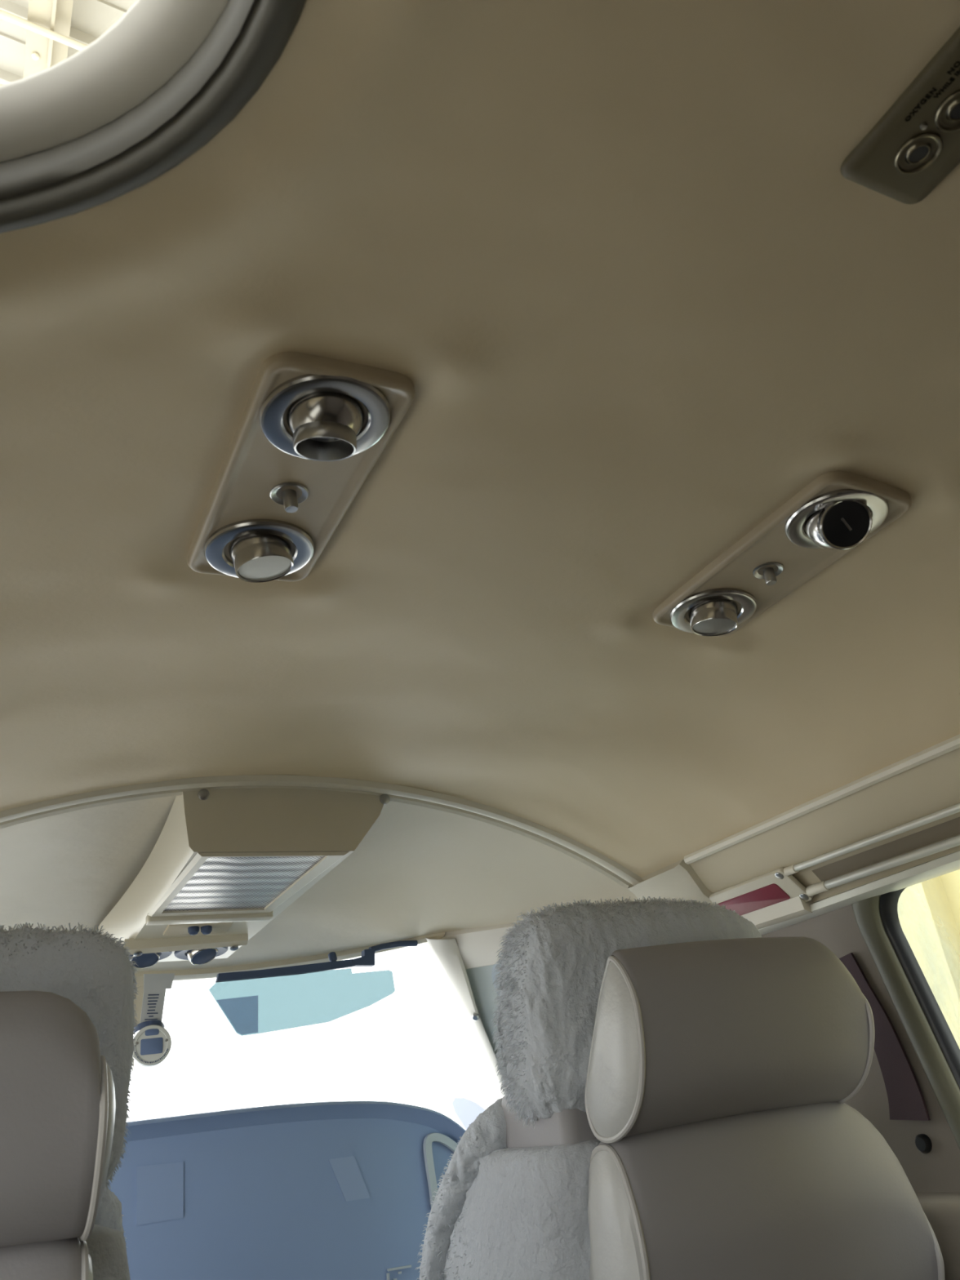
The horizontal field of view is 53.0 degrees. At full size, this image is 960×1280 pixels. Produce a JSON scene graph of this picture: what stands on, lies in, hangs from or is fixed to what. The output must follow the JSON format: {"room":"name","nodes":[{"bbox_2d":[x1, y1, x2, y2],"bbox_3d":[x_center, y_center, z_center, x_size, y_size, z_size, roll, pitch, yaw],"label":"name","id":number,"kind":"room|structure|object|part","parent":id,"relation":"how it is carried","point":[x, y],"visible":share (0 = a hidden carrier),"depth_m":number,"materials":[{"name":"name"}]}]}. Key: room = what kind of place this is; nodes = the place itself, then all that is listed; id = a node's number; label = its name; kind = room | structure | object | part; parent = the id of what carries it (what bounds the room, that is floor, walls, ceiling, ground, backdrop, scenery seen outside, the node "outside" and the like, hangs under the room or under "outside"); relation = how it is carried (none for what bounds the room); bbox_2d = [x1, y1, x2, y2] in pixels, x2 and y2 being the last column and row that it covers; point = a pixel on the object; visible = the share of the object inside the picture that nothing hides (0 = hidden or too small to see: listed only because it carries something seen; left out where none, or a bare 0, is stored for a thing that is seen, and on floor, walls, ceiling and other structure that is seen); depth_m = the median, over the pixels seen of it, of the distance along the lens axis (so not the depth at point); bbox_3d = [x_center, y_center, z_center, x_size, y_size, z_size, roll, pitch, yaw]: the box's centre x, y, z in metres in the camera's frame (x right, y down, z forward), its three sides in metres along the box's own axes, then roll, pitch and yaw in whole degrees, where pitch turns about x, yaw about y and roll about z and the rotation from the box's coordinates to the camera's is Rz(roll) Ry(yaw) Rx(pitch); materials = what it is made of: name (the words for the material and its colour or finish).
{"room":"small airplane cabin","nodes":[
{"label":"small airplane cabin","id":0,"kind":"room"},
{"bbox_2d":[0,795,638,971],"bbox_3d":[-0.333,0.352,1.268,0.942,0.159,0.563,6,-29,-26],"label":"ceiling","id":1,"kind":"structure","parent":0,"point":[417,871],"depth_m":1.28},
{"bbox_2d":[97,787,390,968],"bbox_3d":[-0.315,0.312,1.217,0.240,0.131,0.449,9,-31,-31],"label":"console","id":2,"kind":"object","parent":1,"relation":"attached to","point":[223,864],"visible":0.91,"depth_m":1.10,"materials":[{"name":"beige plastic"}]},
{"bbox_2d":[131,973,174,1071],"bbox_3d":[-0.442,0.506,1.276,0.065,0.117,0.078,6,-29,-26],"label":"magnetic compass","id":3,"kind":"object","parent":2,"relation":"hanging from","point":[153,1042],"visible":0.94,"depth_m":1.26,"materials":[{"name":"beige plastic"}]},
{"bbox_2d":[134,1048,168,1063],"bbox_3d":[-0.419,0.532,1.228,0.041,0.015,0.001,2,-28,-20],"label":"print","id":4,"kind":"object","parent":3,"relation":"attached to","point":[142,1055],"depth_m":1.23,"materials":[{"name":"black paint"}]},
{"bbox_2d":[144,994,159,1020],"bbox_3d":[-0.434,0.485,1.272,0.018,0.033,0.001,6,-29,-26],"label":"print","id":5,"kind":"object","parent":3,"relation":"on","point":[151,1001],"depth_m":1.27,"materials":[{"name":"black paint"}]},
{"bbox_3d":[-0.363,0.367,1.219,0.014,0.014,0.016,6,-29,-26],"label":"bulb","id":6,"kind":"part","parent":2,"relation":"part of","materials":[{"name":"blue plastic"}]},
{"bbox_3d":[-0.349,0.368,1.226,0.014,0.014,0.016,6,-29,-26],"label":"bulb","id":7,"kind":"part","parent":2,"relation":"part of","materials":[{"name":"blue plastic"}]},
{"bbox_2d":[147,851,349,916],"bbox_3d":[-0.273,0.286,1.120,0.185,0.022,0.206,6,-29,-26],"label":"grille","id":8,"kind":"object","parent":2,"relation":"attached to","point":[193,883],"depth_m":1.11,"materials":[{"name":"silver plastic"}]},
{"bbox_2d":[0,0,959,877],"bbox_3d":[0.108,-0.062,0.354,1.017,0.326,1.603,6,-29,-26],"label":"ceiling","id":9,"kind":"structure","parent":0,"point":[627,278],"depth_m":0.54,"materials":[{"name":"beige fabric"}]},
{"bbox_2d":[0,0,306,233],"bbox_3d":[-0.095,-0.218,0.046,0.315,0.293,0.656,6,-29,-26],"label":"window","id":10,"kind":"structure","parent":9,"relation":"attached to","point":[90,129],"depth_m":0.35,"materials":[{"name":"grey rubber"}]},
{"bbox_2d":[187,351,415,582],"bbox_3d":[-0.113,-0.092,0.573,0.082,0.048,0.211,6,-29,-26],"label":"panel","id":11,"kind":"object","parent":9,"relation":"attached to","point":[311,430],"visible":1,"depth_m":0.55,"materials":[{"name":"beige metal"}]},
{"bbox_3d":[-0.114,-0.088,0.576,0.023,0.003,0.023,6,-29,-26],"label":"switch dish","id":12,"kind":"part","parent":11,"relation":"part of","materials":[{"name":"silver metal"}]},
{"bbox_2d":[652,470,912,636],"bbox_3d":[0.223,-0.053,0.731,0.083,0.048,0.212,6,-29,-26],"label":"panel","id":13,"kind":"object","parent":9,"relation":"attached to","point":[838,511],"visible":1,"depth_m":0.71,"materials":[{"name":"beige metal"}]},
{"bbox_3d":[0.221,-0.053,0.736,0.023,0.004,0.023,3,-28,-22],"label":"switch dish","id":14,"kind":"part","parent":13,"relation":"part of","materials":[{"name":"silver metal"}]},
{"bbox_2d":[840,26,959,204],"bbox_3d":[0.215,-0.243,0.367,0.051,0.017,0.172,6,-29,-26],"label":"panel","id":15,"kind":"object","parent":9,"relation":"attached to","point":[914,145],"visible":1,"depth_m":0.41,"materials":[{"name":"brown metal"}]},
{"bbox_2d":[908,146,928,162],"bbox_3d":[0.188,-0.210,0.414,0.008,0.004,0.008,6,-29,-26],"label":"socket","id":16,"kind":"object","parent":15,"relation":"attached to","point":[916,153],"depth_m":0.41,"materials":[{"name":"black plastic"}]},
{"bbox_2d":[894,132,942,174],"bbox_3d":[0.188,-0.210,0.414,0.020,0.005,0.020,6,-29,-26],"label":"outlet","id":17,"kind":"object","parent":15,"relation":"attached to","point":[915,153],"depth_m":0.41,"materials":[{"name":"silver metal"}]},
{"bbox_2d":[934,88,959,132],"bbox_3d":[0.198,-0.220,0.397,0.020,0.005,0.020,6,-29,-26],"label":"outlet","id":18,"kind":"object","parent":15,"relation":"attached to","point":[947,101],"depth_m":0.40,"materials":[{"name":"silver metal"}]},
{"bbox_2d":[950,102,959,119],"bbox_3d":[0.198,-0.220,0.397,0.008,0.004,0.008,6,-29,-26],"label":"socket","id":19,"kind":"object","parent":15,"relation":"attached to","point":[954,107],"depth_m":0.40,"materials":[{"name":"black plastic"}]},
{"bbox_2d":[466,964,502,1071],"bbox_3d":[0.151,0.951,1.226,0.188,1.135,0.630,6,-29,-26],"label":"wall","id":20,"kind":"structure","parent":0,"point":[480,978],"depth_m":1.51,"materials":[{"name":"grey"}]},
{"bbox_2d":[134,932,444,981],"bbox_3d":[-0.416,0.471,1.418,0.710,0.033,0.211,6,-29,-26],"label":"trim","id":21,"kind":"structure","parent":20,"relation":"attached to","point":[205,973],"depth_m":1.50,"materials":[{"name":"beige plastic"}]},
{"bbox_2d":[208,940,417,1035],"bbox_3d":[-0.233,0.504,1.401,0.321,0.117,0.024,6,-29,-26],"label":"sun visor","id":22,"kind":"object","parent":20,"relation":"hanging from","point":[257,1002],"visible":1,"depth_m":1.38,"materials":[{"name":"blue plastic"}]},
{"bbox_3d":[-0.249,0.516,1.379,0.275,0.080,0.003,6,-29,-26],"label":"visor pane","id":23,"kind":"part","parent":22,"relation":"part of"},
{"bbox_3d":[-0.219,0.473,1.432,0.012,0.017,0.015,6,-29,-26],"label":"header knob","id":24,"kind":"part","parent":22,"relation":"part of","materials":[{"name":"blue plastic"}]},
{"bbox_3d":[-0.133,0.471,1.476,0.083,0.018,0.012,10,-31,-33],"label":"arm","id":25,"kind":"part","parent":22,"relation":"part of","materials":[{"name":"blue plastic"}]},
{"bbox_2d":[0,774,643,893],"bbox_3d":[-0.251,0.251,1.012,1.022,0.231,0.037,6,-29,-26],"label":"trim","id":26,"kind":"structure","parent":20,"relation":"attached to","point":[619,873],"depth_m":1.10,"materials":[{"name":"beige plastic"}]},
{"bbox_2d":[425,937,505,1100],"bbox_3d":[-0.004,0.650,1.600,0.063,0.280,0.406,-13,-26,10],"label":"windshield pillar","id":27,"kind":"structure","parent":20,"relation":"attached to","point":[446,954],"depth_m":1.53,"materials":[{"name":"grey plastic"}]},
{"bbox_2d":[471,1011,480,1021],"bbox_3d":[-0.006,0.593,1.519,0.012,0.015,0.016,-16,-27,17],"label":"coat hook","id":28,"kind":"object","parent":20,"relation":"attached to","point":[475,1016],"visible":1,"depth_m":1.51,"materials":[{"name":"silver metal"}]},
{"bbox_2d":[439,921,519,968],"bbox_3d":[0.096,0.406,1.375,0.048,0.119,0.444,16,-35,-40],"label":"trim","id":29,"kind":"structure","parent":20,"relation":"attached to","point":[478,947],"depth_m":1.45,"materials":[{"name":"grey plastic"}]},
{"bbox_2d":[491,964,500,995],"bbox_3d":[0.173,0.619,1.296,0.147,0.426,0.369,6,-29,-26],"label":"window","id":30,"kind":"structure","parent":20,"relation":"in","point":[493,973],"depth_m":1.47,"materials":[{"name":"grey"}]},
{"bbox_2d":[640,747,959,1279],"bbox_3d":[0.667,0.459,0.369,0.102,1.136,1.600,6,-29,-26],"label":"wall","id":31,"kind":"structure","parent":0,"point":[933,785],"depth_m":0.96,"materials":[{"name":"beige plastic"}]},
{"bbox_2d":[627,859,712,906],"bbox_3d":[0.279,0.434,1.138,0.112,0.325,0.111,6,-29,-26],"label":"trim","id":32,"kind":"structure","parent":31,"relation":"attached to","point":[681,882],"depth_m":1.16,"materials":[{"name":"beige plastic"}]},
{"bbox_2d":[709,867,813,915],"bbox_3d":[0.313,0.295,1.098,0.039,0.036,0.144,6,-29,-26],"label":"plate","id":33,"kind":"object","parent":31,"relation":"attached to","point":[772,887],"visible":0.68,"depth_m":1.08,"materials":[{"name":"beige plastic"}]},
{"bbox_2d":[741,896,813,929],"bbox_3d":[0.339,0.309,1.096,0.032,0.026,0.108,6,-29,-26],"label":"trim","id":34,"kind":"structure","parent":31,"relation":"attached to","point":[795,907],"depth_m":1.08,"materials":[{"name":"beige plastic"}]},
{"bbox_2d":[683,733,959,864],"bbox_3d":[0.574,-0.072,0.554,0.011,0.011,1.500,6,-29,-26],"label":"trim","id":35,"kind":"structure","parent":31,"relation":"attached to","point":[952,744],"depth_m":0.95,"materials":[{"name":"beige plastic"}]},
{"bbox_2d":[758,850,959,935],"bbox_3d":[0.499,0.158,0.829,0.027,0.033,0.800,6,-29,-26],"label":"trim","id":36,"kind":"structure","parent":31,"relation":"attached to","point":[949,863],"depth_m":0.97,"materials":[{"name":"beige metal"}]},
{"bbox_2d":[783,803,959,875],"bbox_3d":[0.621,-0.041,0.529,0.011,0.009,1.347,6,-29,-26],"label":"rail","id":37,"kind":"object","parent":31,"relation":"attached to","point":[789,870],"visible":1,"depth_m":0.94,"materials":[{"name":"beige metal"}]},
{"bbox_2d":[805,835,959,1150],"bbox_3d":[0.692,0.119,0.468,0.068,0.350,1.332,6,-29,-26],"label":"window","id":38,"kind":"structure","parent":31,"relation":"in","point":[920,998],"depth_m":0.96,"materials":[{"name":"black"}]},
{"bbox_3d":[0.647,-0.022,0.523,0.012,0.011,1.332,6,-29,-26],"label":"curtain rail","id":39,"kind":"part","parent":38,"relation":"part of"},
{"bbox_3d":[0.520,0.317,0.823,0.022,0.294,0.340,6,-29,-26],"label":"pane","id":40,"kind":"part","parent":38,"relation":"part of","materials":[{"name":"clear glass"}]},
{"bbox_2d":[839,952,930,1120],"bbox_3d":[0.410,0.402,0.981,0.010,0.162,0.053,6,-29,-26],"label":"belt","id":41,"kind":"object","parent":31,"relation":"attached to","point":[906,1101],"visible":0.77,"depth_m":0.97,"materials":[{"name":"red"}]},
{"bbox_2d":[811,817,959,881],"bbox_3d":[0.647,-0.038,0.518,0.010,0.012,1.310,6,-29,-26],"label":"trim","id":42,"kind":"structure","parent":31,"relation":"attached to","point":[951,828],"depth_m":0.95,"materials":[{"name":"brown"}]},
{"bbox_2d":[915,1133,932,1153],"bbox_3d":[0.432,0.491,0.937,0.008,0.017,0.017,6,-29,-26],"label":"anchor","id":43,"kind":"object","parent":31,"relation":"attached to","point":[922,1142],"visible":1,"depth_m":0.93,"materials":[{"name":"black plastic"}]},
{"bbox_3d":[0.085,1.145,0.267,1.240,0.030,2.640,6,-29,-26],"label":"floor","id":44,"kind":"structure","parent":0,"visible":0},
{"bbox_2d":[0,922,138,1279],"bbox_3d":[-0.414,0.751,0.566,0.375,1.058,0.645,6,-29,-26],"label":"seat","id":45,"kind":"object","parent":44,"relation":"on","point":[68,1012],"visible":1,"depth_m":0.55,"materials":[{"name":"grey leather"}]},
{"bbox_3d":[-0.366,0.611,0.454,0.290,0.542,0.215,6,-29,-26],"label":"seat","id":46,"kind":"part","parent":45,"relation":"part of","materials":[{"name":"grey leather"}]},
{"bbox_3d":[-0.233,0.632,0.521,0.010,0.530,0.207,6,-29,-26],"label":"panel","id":47,"kind":"part","parent":45,"relation":"part of","materials":[{"name":"grey leather"}]},
{"bbox_3d":[-0.405,0.679,0.563,0.375,0.632,0.368,6,-29,-26],"label":"seat","id":48,"kind":"part","parent":45,"relation":"part of","materials":[{"name":"grey"}]},
{"bbox_3d":[-0.227,0.303,0.577,0.010,0.091,0.090,6,-29,-26],"label":"panel","id":49,"kind":"part","parent":45,"relation":"part of","materials":[{"name":"grey leather"}]},
{"bbox_2d":[107,1101,465,1279],"bbox_3d":[-0.469,1.145,1.223,0.977,0.944,0.500,6,-29,-26],"label":"panel","id":50,"kind":"object","parent":44,"relation":"on","point":[330,1190],"visible":0.68,"depth_m":1.28,"materials":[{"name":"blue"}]},
{"bbox_2d":[415,895,945,1279],"bbox_3d":[0.144,0.807,0.847,0.373,1.062,0.645,6,-29,-26],"label":"seat","id":51,"kind":"object","parent":44,"relation":"on","point":[678,1077],"visible":1,"depth_m":0.78,"materials":[{"name":"grey leather"}]},
{"bbox_3d":[0.153,0.733,0.844,0.373,0.632,0.368,6,-29,-26],"label":"seat","id":52,"kind":"part","parent":51,"relation":"part of","materials":[{"name":"grey"}]},
{"bbox_3d":[0.137,0.449,0.855,0.202,0.110,0.116,6,-29,-26],"label":"headrest post","id":53,"kind":"part","parent":51,"relation":"part of","materials":[{"name":"grey leather"}]},
{"bbox_3d":[0.097,0.319,0.749,0.010,0.125,0.090,6,-29,-26],"label":"panel","id":54,"kind":"part","parent":51,"relation":"part of","materials":[{"name":"grey leather"}]},
{"bbox_3d":[0.093,0.662,0.687,0.010,0.530,0.207,6,-29,-26],"label":"panel","id":55,"kind":"part","parent":51,"relation":"part of","materials":[{"name":"grey leather"}]},
{"bbox_3d":[0.227,0.669,0.753,0.290,0.542,0.215,6,-29,-26],"label":"seat","id":56,"kind":"part","parent":51,"relation":"part of","materials":[{"name":"grey leather"}]},
{"label":"outside","id":57,"kind":"structure","parent":0,"visible":0},
{"bbox_2d":[0,0,137,84],"bbox_3d":[-1.954,-2.987,4.520,14.000,1.655,12.125,6,-29,-26],"label":"roof","id":58,"kind":"structure","parent":57,"point":[91,19],"depth_m":4.63,"materials":[{"name":"beige"}]},
{"bbox_2d":[22,0,73,78],"bbox_3d":[-1.955,-2.890,4.384,0.175,0.310,12.000,6,-29,-26],"label":"roof beam","id":59,"kind":"structure","parent":58,"relation":"attached to","point":[42,52],"depth_m":4.38,"materials":[{"name":"beige metal"}]},
{"bbox_2d":[0,8,87,50],"bbox_3d":[-1.895,-2.718,4.346,6.004,0.724,0.047,6,-29,-26],"label":"conduit","id":60,"kind":"object","parent":59,"relation":"attached to","point":[7,16],"visible":0.09,"depth_m":4.30,"materials":[{"name":"white metal"}]},
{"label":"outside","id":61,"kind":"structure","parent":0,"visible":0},
{"bbox_3d":[6.262,-4.368,-11.601,80.000,0.100,32.500,6,-29,-26],"label":"hangar","id":62,"kind":"object","parent":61,"visible":0},
{"bbox_2d":[897,869,959,1048],"bbox_3d":[3.128,-0.199,3.271,0.350,6.217,8.200,6,-29,-26],"label":"wall","id":63,"kind":"structure","parent":62,"relation":"on","point":[938,898],"depth_m":4.60,"materials":[{"name":"beige"}]},
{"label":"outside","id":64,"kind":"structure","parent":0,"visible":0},
{"bbox_2d":[448,1097,484,1129],"bbox_3d":[0.161,1.748,2.985,0.601,0.640,0.320,6,-29,-26],"label":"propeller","id":65,"kind":"object","parent":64,"point":[464,1111],"visible":0.07,"depth_m":2.88,"materials":[{"name":"white"}]}
]}

